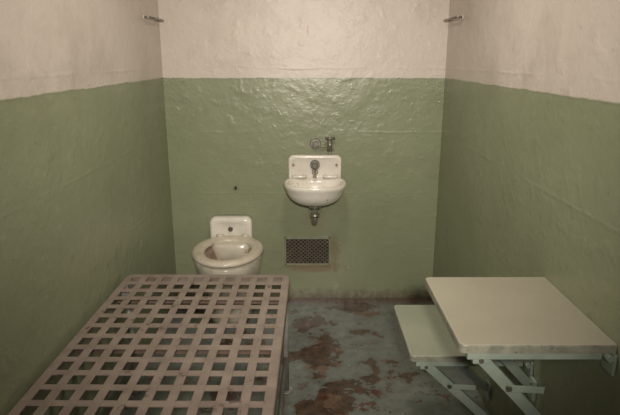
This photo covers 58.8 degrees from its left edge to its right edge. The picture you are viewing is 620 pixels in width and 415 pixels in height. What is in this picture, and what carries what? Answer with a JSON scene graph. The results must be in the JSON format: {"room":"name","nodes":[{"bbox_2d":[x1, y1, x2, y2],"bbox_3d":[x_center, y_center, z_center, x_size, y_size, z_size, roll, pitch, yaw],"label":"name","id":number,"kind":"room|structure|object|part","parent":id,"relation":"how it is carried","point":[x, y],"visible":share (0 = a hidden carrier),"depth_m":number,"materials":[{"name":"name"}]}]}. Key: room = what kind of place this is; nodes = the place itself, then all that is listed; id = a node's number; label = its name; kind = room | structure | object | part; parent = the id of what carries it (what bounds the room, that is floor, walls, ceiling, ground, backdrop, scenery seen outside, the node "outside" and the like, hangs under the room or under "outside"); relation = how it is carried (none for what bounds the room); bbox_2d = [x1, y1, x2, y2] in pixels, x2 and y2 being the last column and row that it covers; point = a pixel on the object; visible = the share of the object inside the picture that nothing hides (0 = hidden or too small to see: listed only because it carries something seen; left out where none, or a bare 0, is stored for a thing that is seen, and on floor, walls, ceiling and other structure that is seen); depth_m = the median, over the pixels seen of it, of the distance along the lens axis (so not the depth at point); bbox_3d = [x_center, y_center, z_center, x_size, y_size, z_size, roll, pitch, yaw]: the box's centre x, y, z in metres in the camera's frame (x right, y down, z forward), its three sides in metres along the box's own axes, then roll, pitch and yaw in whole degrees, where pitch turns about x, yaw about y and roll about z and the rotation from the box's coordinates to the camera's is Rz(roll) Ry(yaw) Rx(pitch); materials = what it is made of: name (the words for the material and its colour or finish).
{"room":"prison interior","nodes":[
{"label":"prison interior","id":0,"kind":"room"},
{"bbox_2d":[0,0,177,414],"bbox_3d":[-0.856,-0.050,1.308,0.150,2.150,3.450,0,15,0],"label":"wall","id":1,"kind":"structure","parent":0,"point":[86,205],"depth_m":1.81,"materials":[{"name":"paint"}]},
{"bbox_2d":[143,14,163,22],"bbox_3d":[-0.763,-0.920,2.683,0.034,0.024,0.260,0,15,0],"label":"hook rail","id":2,"kind":"object","parent":1,"relation":"attached to","point":[144,16],"visible":1,"depth_m":2.62,"materials":[{"name":"metal"}]},
{"bbox_3d":[-0.751,-0.920,2.683,0.010,0.010,0.260,0,15,0],"label":"rail","id":3,"kind":"part","parent":2,"relation":"part of","materials":[{"name":"metal"}]},
{"bbox_2d":[158,0,449,297],"bbox_3d":[-0.032,-0.522,3.045,1.798,2.150,0.150,0,15,0],"label":"wall","id":4,"kind":"structure","parent":0,"point":[248,85],"depth_m":2.99,"materials":[{"name":"paint"}]},
{"bbox_2d":[284,237,329,264],"bbox_3d":[-0.015,0.251,3.168,0.262,0.166,0.016,0,15,0],"label":"air vent","id":5,"kind":"object","parent":4,"relation":"in","point":[298,250],"visible":1,"depth_m":3.17,"materials":[{"name":"metal"}]},
{"bbox_3d":[-0.142,0.251,3.168,0.008,0.166,0.016,0,15,0],"label":"frame","id":6,"kind":"part","parent":5,"relation":"part of","materials":[{"name":"metal"}]},
{"bbox_3d":[-0.015,0.175,3.148,0.262,0.008,0.016,0,15,0],"label":"frame","id":7,"kind":"part","parent":5,"relation":"part of","materials":[{"name":"metal"}]},
{"bbox_3d":[-0.015,0.327,3.189,0.262,0.008,0.016,0,15,0],"label":"frame","id":8,"kind":"part","parent":5,"relation":"part of","materials":[{"name":"metal"}]},
{"bbox_2d":[284,154,345,224],"bbox_3d":[0.027,-0.073,2.930,0.329,0.375,0.307,0,15,0],"label":"wall-mounted sink","id":9,"kind":"object","parent":4,"relation":"attached to","point":[314,181],"depth_m":2.99,"materials":[{"name":"ceramic"}]},
{"bbox_2d":[310,160,319,169],"bbox_3d":[0.027,-0.230,2.991,0.052,0.052,0.043,0,15,0],"label":"tap","id":10,"kind":"object","parent":9,"relation":"on","point":[314,164],"depth_m":2.99,"materials":[{"name":"metal"}]},
{"bbox_2d":[284,177,345,206],"bbox_3d":[0.027,-0.075,2.921,0.332,0.127,0.293,0,15,0],"label":"basin","id":11,"kind":"object","parent":9,"relation":"in","point":[306,191],"depth_m":2.83,"materials":[{"name":"ceramic"}]},
{"bbox_2d":[288,154,341,177],"bbox_3d":[0.027,-0.182,3.036,0.292,0.220,0.043,0,15,0],"label":"backsplash","id":12,"kind":"structure","parent":9,"relation":"attached to","point":[302,162],"depth_m":3.01,"materials":[{"name":"ceramic"}]},
{"bbox_2d":[310,137,334,154],"bbox_3d":[0.068,-0.332,2.998,0.136,0.108,0.040,0,15,0],"label":"water supply valve","id":13,"kind":"object","parent":9,"relation":"attached to","point":[315,143],"visible":1,"depth_m":2.99,"materials":[{"name":"metal"}]},
{"bbox_3d":[0.109,-0.374,2.978,0.054,0.016,0.016,0,15,0],"label":"handle","id":14,"kind":"part","parent":13,"relation":"part of","materials":[{"name":"metal"}]},
{"bbox_2d":[120,298,489,414],"bbox_3d":[-0.032,1.016,1.675,1.798,0.100,3.600,0,15,0],"label":"floor","id":15,"kind":"structure","parent":0,"point":[348,356],"depth_m":2.52,"materials":[{"name":"grey concrete"}]},
{"bbox_2d":[7,274,292,414],"bbox_3d":[-0.430,0.771,1.432,0.696,0.501,1.920,0,15,1],"label":"frame","id":16,"kind":"object","parent":15,"relation":"on","point":[280,345],"visible":1,"depth_m":1.72,"materials":[{"name":"paint"}]},
{"bbox_3d":[-0.742,0.541,2.285,0.025,0.492,0.025,0,15,1],"label":"leg","id":17,"kind":"part","parent":16,"relation":"part of","materials":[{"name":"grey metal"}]},
{"bbox_3d":[-0.102,0.542,2.279,0.025,0.492,0.025,0,15,1],"label":"leg","id":18,"kind":"part","parent":16,"relation":"part of","materials":[{"name":"grey metal"}]},
{"bbox_2d":[192,214,263,323],"bbox_3d":[-0.430,0.352,2.937,0.372,0.520,0.514,0,15,0],"label":"toilet","id":19,"kind":"object","parent":15,"relation":"on","point":[231,249],"visible":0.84,"depth_m":2.94,"materials":[{"name":"ceramic"}]},
{"bbox_3d":[-0.430,0.225,2.872,0.372,0.033,0.455,0,15,1],"label":"seat","id":20,"kind":"part","parent":19,"relation":"part of","materials":[{"name":"white ceramic"}]},
{"bbox_3d":[-0.430,0.422,2.946,0.356,0.380,0.476,0,15,0],"label":"bowl","id":21,"kind":"part","parent":19,"relation":"part of","materials":[{"name":"ceramic"}]},
{"bbox_2d":[211,241,249,259],"bbox_3d":[-0.430,0.248,3.080,0.232,0.146,0.175,0,15,0],"label":"toilet bowl","id":22,"kind":"object","parent":19,"relation":"attached to","point":[220,250],"depth_m":2.99,"materials":[{"name":"ceramic"}]},
{"bbox_2d":[431,0,619,414],"bbox_3d":[0.792,-0.050,1.308,0.150,2.150,3.450,0,15,0],"label":"wall","id":23,"kind":"structure","parent":0,"point":[529,181],"depth_m":1.72,"materials":[{"name":"paint"}]},
{"bbox_2d":[444,14,463,22],"bbox_3d":[0.699,-0.920,2.683,0.034,0.024,0.260,0,15,0],"label":"hook rail","id":24,"kind":"object","parent":23,"relation":"attached to","point":[462,15],"visible":1,"depth_m":2.62,"materials":[{"name":"metal"}]},
{"bbox_3d":[0.687,-0.920,2.683,0.010,0.010,0.260,0,15,0],"label":"rail","id":25,"kind":"part","parent":24,"relation":"part of","materials":[{"name":"metal"}]},
{"bbox_2d":[394,305,533,414],"bbox_3d":[0.521,0.616,1.993,0.399,0.395,0.394,0,15,0],"label":"seat","id":26,"kind":"object","parent":23,"relation":"attached to","point":[428,343],"depth_m":1.83,"materials":[{"name":"beige metal"}]},
{"bbox_2d":[425,277,617,414],"bbox_3d":[0.536,0.465,1.532,0.371,0.410,0.430,0,15,0],"label":"table","id":27,"kind":"object","parent":23,"relation":"attached to","point":[506,320],"visible":1,"depth_m":1.39,"materials":[{"name":"beige metal"}]},
{"bbox_3d":[0.711,0.579,1.759,0.010,0.070,0.044,0,15,0],"label":"wall plate","id":28,"kind":"part","parent":27,"relation":"part of","materials":[{"name":"green paint"}]},
{"bbox_3d":[0.528,0.346,1.304,0.316,0.019,0.026,0,15,0],"label":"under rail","id":29,"kind":"part","parent":27,"relation":"part of","materials":[{"name":"grey metal"}]},
{"bbox_3d":[0.712,0.364,1.309,0.008,0.055,0.050,0,15,0],"label":"hinge plate","id":30,"kind":"part","parent":27,"relation":"part of","materials":[{"name":"green paint"}]}
]}

